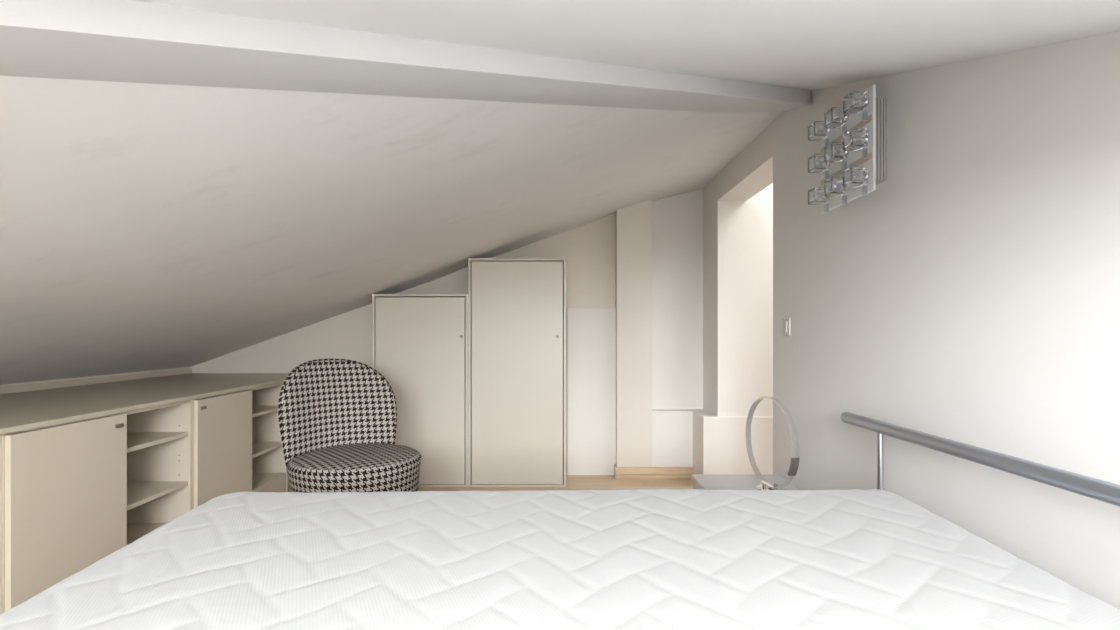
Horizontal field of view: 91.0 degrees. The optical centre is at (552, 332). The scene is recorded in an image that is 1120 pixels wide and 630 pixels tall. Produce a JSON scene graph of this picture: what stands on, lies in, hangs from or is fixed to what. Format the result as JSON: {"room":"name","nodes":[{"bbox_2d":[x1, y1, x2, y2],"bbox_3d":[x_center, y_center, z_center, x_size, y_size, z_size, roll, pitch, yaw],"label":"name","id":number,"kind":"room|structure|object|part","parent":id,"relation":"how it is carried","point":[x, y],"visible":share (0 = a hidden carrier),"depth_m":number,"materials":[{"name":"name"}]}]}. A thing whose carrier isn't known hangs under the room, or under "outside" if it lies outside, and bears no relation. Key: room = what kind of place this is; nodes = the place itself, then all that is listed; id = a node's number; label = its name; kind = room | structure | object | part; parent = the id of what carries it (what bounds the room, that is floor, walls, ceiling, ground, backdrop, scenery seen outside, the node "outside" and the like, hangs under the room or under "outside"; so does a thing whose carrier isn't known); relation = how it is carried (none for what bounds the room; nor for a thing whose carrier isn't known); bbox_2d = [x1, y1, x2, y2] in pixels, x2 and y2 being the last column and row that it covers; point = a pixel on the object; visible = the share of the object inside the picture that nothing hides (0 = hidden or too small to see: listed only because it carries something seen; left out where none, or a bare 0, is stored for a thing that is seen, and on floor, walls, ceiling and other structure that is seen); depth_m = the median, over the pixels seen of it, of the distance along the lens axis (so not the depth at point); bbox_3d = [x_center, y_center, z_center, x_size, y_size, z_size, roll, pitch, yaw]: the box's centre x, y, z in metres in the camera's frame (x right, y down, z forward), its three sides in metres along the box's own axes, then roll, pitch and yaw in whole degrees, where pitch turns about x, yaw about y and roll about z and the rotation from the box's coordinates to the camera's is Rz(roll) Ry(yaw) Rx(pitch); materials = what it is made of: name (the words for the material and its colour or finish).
{"room":"attic bedroom","nodes":[
{"label":"attic bedroom","id":0,"kind":"room"},
{"bbox_2d":[0,367,190,393],"bbox_3d":[-2.630,0.618,1.300,0.120,0.765,5.400,0,0,0],"label":"wall","id":1,"kind":"structure","parent":0,"point":[185,367],"depth_m":3.02,"materials":[{"name":"beige paint"}]},
{"bbox_2d":[0,368,191,393],"bbox_3d":[-2.564,0.267,1.350,0.012,0.034,5.100,0,0,0],"label":"trim","id":2,"kind":"structure","parent":1,"relation":"attached to","point":[67,383],"depth_m":3.02,"materials":[{"name":"beige laminate"}]},
{"bbox_2d":[0,76,781,384],"bbox_3d":[-0.730,-0.450,1.450,3.780,1.421,5.099,0,0,0],"label":"ceiling","id":3,"kind":"structure","parent":0,"point":[144,226],"depth_m":1.80,"materials":[{"name":"paint"}]},
{"bbox_2d":[191,213,614,473],"bbox_3d":[-0.735,-0.040,3.960,3.870,2.079,0.120,0,0,0],"label":"wall","id":4,"kind":"structure","parent":0,"point":[588,249],"depth_m":3.90,"materials":[{"name":"beige paint"}]},
{"bbox_2d":[652,409,705,466],"bbox_3d":[0.901,0.769,3.837,0.437,0.462,0.095,0,0,0],"label":"sill","id":5,"kind":"structure","parent":4,"relation":"attached to","point":[672,429],"depth_m":3.79,"materials":[{"name":"paint"}]},
{"bbox_2d":[288,474,692,491],"bbox_3d":[-0.050,1.025,1.325,5.300,0.050,5.450,0,0,0],"label":"floor","id":6,"kind":"structure","parent":0,"point":[573,482],"depth_m":3.61,"materials":[{"name":"brown wood"}]},
{"bbox_2d":[0,435,1,614],"bbox_3d":[-1.955,0.651,1.429,0.590,0.697,0.458,0,0,0],"label":"base cabinet","id":7,"kind":"object","parent":6,"relation":"on","point":[0,435],"visible":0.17,"depth_m":1.65,"materials":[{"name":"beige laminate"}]},
{"bbox_2d":[0,373,288,434],"bbox_3d":[-2.096,0.293,1.374,0.919,0.018,5.048,0,0,0],"label":"countertop","id":8,"kind":"structure","parent":7,"relation":"on","point":[20,411],"depth_m":2.50,"materials":[{"name":"beige laminate"}]},
{"bbox_2d":[2,412,126,612],"bbox_3d":[-1.940,0.651,1.891,0.620,0.697,0.461,0,0,0],"label":"base cabinet","id":9,"kind":"object","parent":6,"relation":"on","point":[64,485],"visible":0.69,"depth_m":1.83,"materials":[{"name":"beige laminate"}]},
{"bbox_3d":[-1.955,0.651,1.669,0.590,0.697,0.017,0,0,0],"label":"panel","id":10,"kind":"part","parent":9,"relation":"part of","materials":[{"name":"beige laminate"}]},
{"bbox_3d":[-1.951,0.311,1.891,0.578,0.016,0.426,0,0,0],"label":"rail","id":11,"kind":"part","parent":9,"relation":"part of","materials":[{"name":"beige laminate"}]},
{"bbox_3d":[-1.635,0.350,2.077,0.011,0.015,0.034,0,0,0],"label":"handle","id":12,"kind":"part","parent":9,"relation":"part of","materials":[{"name":"silver metal"}]},
{"bbox_2d":[123,399,192,544],"bbox_3d":[-1.955,0.651,2.329,0.590,0.697,0.412,0,0,0],"label":"open shelves","id":13,"kind":"object","parent":6,"relation":"on","point":[159,438],"visible":0.31,"depth_m":2.52,"materials":[{"name":"beige laminate"}]},
{"bbox_3d":[-1.956,0.879,2.329,0.588,0.018,0.377,0,0,0],"label":"panel","id":14,"kind":"part","parent":13,"relation":"part of","materials":[{"name":"beige laminate"}]},
{"bbox_2d":[127,481,187,509],"bbox_3d":[-1.954,0.687,2.329,0.572,0.018,0.375,0,0,0],"label":"shelf","id":15,"kind":"object","parent":13,"relation":"attached to","point":[138,492],"depth_m":2.38,"materials":[{"name":"beige laminate"}]},
{"bbox_2d":[127,432,187,452],"bbox_3d":[-1.954,0.461,2.329,0.572,0.018,0.375,0,0,0],"label":"shelf","id":16,"kind":"object","parent":13,"relation":"attached to","point":[135,440],"depth_m":2.38,"materials":[{"name":"beige laminate"}]},
{"bbox_3d":[-1.951,0.311,2.329,0.578,0.016,0.377,0,0,0],"label":"rail","id":17,"kind":"part","parent":13,"relation":"part of","materials":[{"name":"beige laminate"}]},
{"bbox_2d":[193,389,251,508],"bbox_3d":[-1.940,0.651,2.771,0.620,0.697,0.468,0,0,0],"label":"base cabinet","id":18,"kind":"object","parent":6,"relation":"on","point":[222,423],"visible":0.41,"depth_m":2.72,"materials":[{"name":"beige laminate"}]},
{"bbox_3d":[-1.955,0.651,2.545,0.590,0.697,0.017,0,0,0],"label":"panel","id":19,"kind":"part","parent":18,"relation":"part of","materials":[{"name":"beige laminate"}]},
{"bbox_3d":[-1.951,0.311,2.771,0.578,0.016,0.433,0,0,0],"label":"rail","id":20,"kind":"part","parent":18,"relation":"part of","materials":[{"name":"beige laminate"}]},
{"bbox_2d":[249,383,287,492],"bbox_3d":[-1.955,0.651,3.228,0.590,0.697,0.443,0,0,0],"label":"base cabinet","id":21,"kind":"object","parent":6,"relation":"on","point":[269,473],"visible":0.16,"depth_m":3.43,"materials":[{"name":"beige laminate"}]},
{"bbox_2d":[252,405,277,417],"bbox_3d":[-1.954,0.461,3.228,0.572,0.018,0.406,0,0,0],"label":"shelf","id":22,"kind":"object","parent":21,"relation":"attached to","point":[257,410],"depth_m":3.27,"materials":[{"name":"beige laminate"}]},
{"bbox_3d":[-1.951,0.311,3.228,0.578,0.016,0.408,0,0,0],"label":"rail","id":23,"kind":"part","parent":21,"relation":"part of","materials":[{"name":"beige laminate"}]},
{"bbox_2d":[252,442,281,457],"bbox_3d":[-1.954,0.687,3.228,0.572,0.018,0.406,0,0,0],"label":"shelf","id":24,"kind":"object","parent":21,"relation":"attached to","point":[258,448],"depth_m":3.29,"materials":[{"name":"beige laminate"}]},
{"bbox_3d":[-1.956,0.879,3.228,0.588,0.018,0.408,0,0,0],"label":"panel","id":25,"kind":"part","parent":21,"relation":"part of","materials":[{"name":"beige laminate"}]},
{"bbox_2d":[278,358,421,492],"bbox_3d":[-0.918,0.564,2.517,0.631,0.873,0.639,0,0,0],"label":"slipper chair","id":26,"kind":"object","parent":6,"relation":"on","point":[337,418],"visible":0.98,"depth_m":2.57,"materials":[{"name":"fabric"}]},
{"bbox_3d":[-1.063,0.403,2.683,0.545,0.535,0.230,0,0,-41],"label":"backrest","id":27,"kind":"part","parent":26,"relation":"part of","materials":[{"name":"fabric"}]},
{"bbox_3d":[-0.885,0.651,2.480,0.564,0.227,0.564,0,0,0],"label":"seat","id":28,"kind":"part","parent":26,"relation":"part of","materials":[{"name":"fabric"}]},
{"bbox_2d":[372,294,467,486],"bbox_3d":[-0.864,0.373,3.728,0.622,1.254,0.339,0,0,0],"label":"wardrobe","id":29,"kind":"object","parent":6,"relation":"on","point":[420,341],"visible":0.68,"depth_m":3.57,"materials":[{"name":"beige laminate"}]},
{"bbox_3d":[-1.167,0.373,3.733,0.016,1.254,0.327,0,0,0],"label":"panel","id":30,"kind":"part","parent":29,"relation":"part of","materials":[{"name":"beige laminate"}]},
{"bbox_3d":[-0.864,-0.246,3.733,0.590,0.016,0.327,0,0,0],"label":"panel","id":31,"kind":"part","parent":29,"relation":"part of","materials":[{"name":"beige laminate"}]},
{"bbox_3d":[-0.864,0.993,3.736,0.590,0.014,0.323,0,0,0],"label":"panel","id":32,"kind":"part","parent":29,"relation":"part of","materials":[{"name":"beige laminate"}]},
{"bbox_3d":[-0.560,0.373,3.733,0.016,1.254,0.327,0,0,0],"label":"panel","id":33,"kind":"part","parent":29,"relation":"part of","materials":[{"name":"beige laminate"}]},
{"bbox_2d":[468,258,565,486],"bbox_3d":[-0.233,0.257,3.728,0.636,1.487,0.339,0,0,0],"label":"wardrobe","id":34,"kind":"object","parent":6,"relation":"on","point":[517,306],"visible":1,"depth_m":3.57,"materials":[{"name":"beige laminate"}]},
{"bbox_3d":[-0.543,0.257,3.733,0.016,1.487,0.327,0,0,0],"label":"panel","id":35,"kind":"part","parent":34,"relation":"part of","materials":[{"name":"beige laminate"}]},
{"bbox_3d":[-0.233,-0.479,3.733,0.604,0.016,0.327,0,0,0],"label":"panel","id":36,"kind":"part","parent":34,"relation":"part of","materials":[{"name":"beige laminate"}]},
{"bbox_3d":[-0.233,0.993,3.736,0.604,0.014,0.323,0,0,0],"label":"panel","id":37,"kind":"part","parent":34,"relation":"part of","materials":[{"name":"beige laminate"}]},
{"bbox_3d":[0.077,0.257,3.733,0.016,1.487,0.327,0,0,0],"label":"panel","id":38,"kind":"part","parent":34,"relation":"part of","materials":[{"name":"beige laminate"}]},
{"bbox_2d":[691,474,800,489],"bbox_3d":[0.854,0.833,2.292,0.407,0.335,0.595,0,0,0],"label":"box","id":39,"kind":"object","parent":6,"relation":"on","point":[700,481],"visible":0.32,"depth_m":2.46,"materials":[{"name":"white laminate"}]},
{"bbox_2d":[745,396,799,489],"bbox_3d":[0.925,0.468,2.344,0.110,0.394,0.387,0,0,0],"label":"lamp","id":40,"kind":"object","parent":39,"relation":"on","point":[794,463],"visible":0.87,"depth_m":2.31,"materials":[{"name":"silver metal"}]},
{"bbox_2d":[841,412,1119,506],"bbox_3d":[0.054,0.632,0.715,1.898,0.736,2.270,0,0,0],"label":"railing","id":41,"kind":"object","parent":6,"relation":"on","point":[1097,489],"visible":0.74,"depth_m":1.22,"materials":[{"name":"metal"}]},
{"bbox_3d":[0.985,0.647,1.655,0.017,0.705,0.017,0,0,0],"label":"post","id":42,"kind":"part","parent":41,"relation":"part of","materials":[{"name":"metal"}]},
{"bbox_2d":[0,489,1119,629],"bbox_3d":[0.010,0.537,0.708,1.870,0.227,1.655,0,0,0],"label":"mattress","id":43,"kind":"object","parent":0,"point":[617,559],"visible":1,"depth_m":1.03,"materials":[{"name":"fabric"}]},
{"bbox_2d":[567,308,615,474],"bbox_3d":[0.271,0.412,3.885,0.341,1.176,0.050,0,0,0],"label":"wall","id":44,"kind":"structure","parent":0,"point":[591,332],"depth_m":3.87,"materials":[{"name":"paint"}]},
{"bbox_2d":[127,0,1119,89],"bbox_3d":[-0.730,-0.338,0.490,3.780,1.406,3.780,0,0,0],"label":"ceiling","id":45,"kind":"structure","parent":0,"point":[801,44],"depth_m":0.92,"materials":[{"name":"paint"}]},
{"bbox_2d":[615,199,651,466],"bbox_3d":[0.562,0.024,3.870,0.242,1.953,0.160,0,0,0],"label":"wall pillar","id":46,"kind":"structure","parent":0,"point":[633,223],"depth_m":3.79,"materials":[{"name":"paint"}]},
{"bbox_2d":[652,189,702,408],"bbox_3d":[0.901,-0.031,3.917,0.437,2.062,0.065,0,0,0],"label":"wall niche","id":47,"kind":"object","parent":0,"point":[677,220],"visible":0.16,"depth_m":3.88,"materials":[{"name":"paint"}]},
{"bbox_2d":[693,183,772,473],"bbox_3d":[1.732,-0.300,3.663,1.537,2.600,0.275,0,0,0],"label":"wall","id":48,"kind":"structure","parent":0,"point":[759,206],"depth_m":3.54,"materials":[{"name":"paint"}]},
{"bbox_2d":[615,467,692,478],"bbox_3d":[0.696,0.961,3.783,0.533,0.078,0.014,0,0,0],"label":"baseboard","id":49,"kind":"structure","parent":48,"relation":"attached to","point":[620,472],"depth_m":3.78,"materials":[{"name":"brown wood"}]},
{"bbox_2d":[703,31,1119,609],"bbox_3d":[1.155,-0.025,1.300,0.190,2.050,5.400,0,0,0],"label":"wall","id":50,"kind":"structure","parent":0,"point":[971,296],"depth_m":1.42,"materials":[{"name":"paint"}]},
{"bbox_2d":[0,0,811,111],"bbox_3d":[-0.500,-0.452,0.910,4.837,1.335,0.311,0,0,-45],"label":"beam","id":51,"kind":"structure","parent":50,"relation":"attached to","point":[94,40],"depth_m":0.90,"materials":[{"name":"paint"}]},
{"bbox_2d":[718,122,772,199],"bbox_3d":[1.155,-0.952,3.095,0.190,0.196,0.890,0,0,0],"label":"lintel","id":52,"kind":"object","parent":50,"relation":"attached to","point":[750,172],"visible":0.57,"depth_m":3.06,"materials":[{"name":"paint"}]},
{"bbox_2d":[783,318,790,335],"bbox_3d":[1.053,-0.027,2.487,0.014,0.080,0.072,0,0,0],"label":"light switch","id":53,"kind":"object","parent":50,"relation":"attached to","point":[786,321],"visible":1,"depth_m":2.47,"materials":[{"name":"white plastic"}]},
{"bbox_2d":[808,85,886,213],"bbox_3d":[0.984,-0.590,1.830,0.152,0.326,0.330,0,0,0],"label":"wall light","id":54,"kind":"object","parent":50,"relation":"attached to","point":[852,160],"visible":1,"depth_m":1.75,"materials":[{"name":"glass"}]},
{"bbox_3d":[0.974,-0.593,1.830,0.008,0.320,0.330,0,0,0],"label":"plate","id":55,"kind":"part","parent":54,"relation":"part of","materials":[{"name":"silver metal"}]}
]}

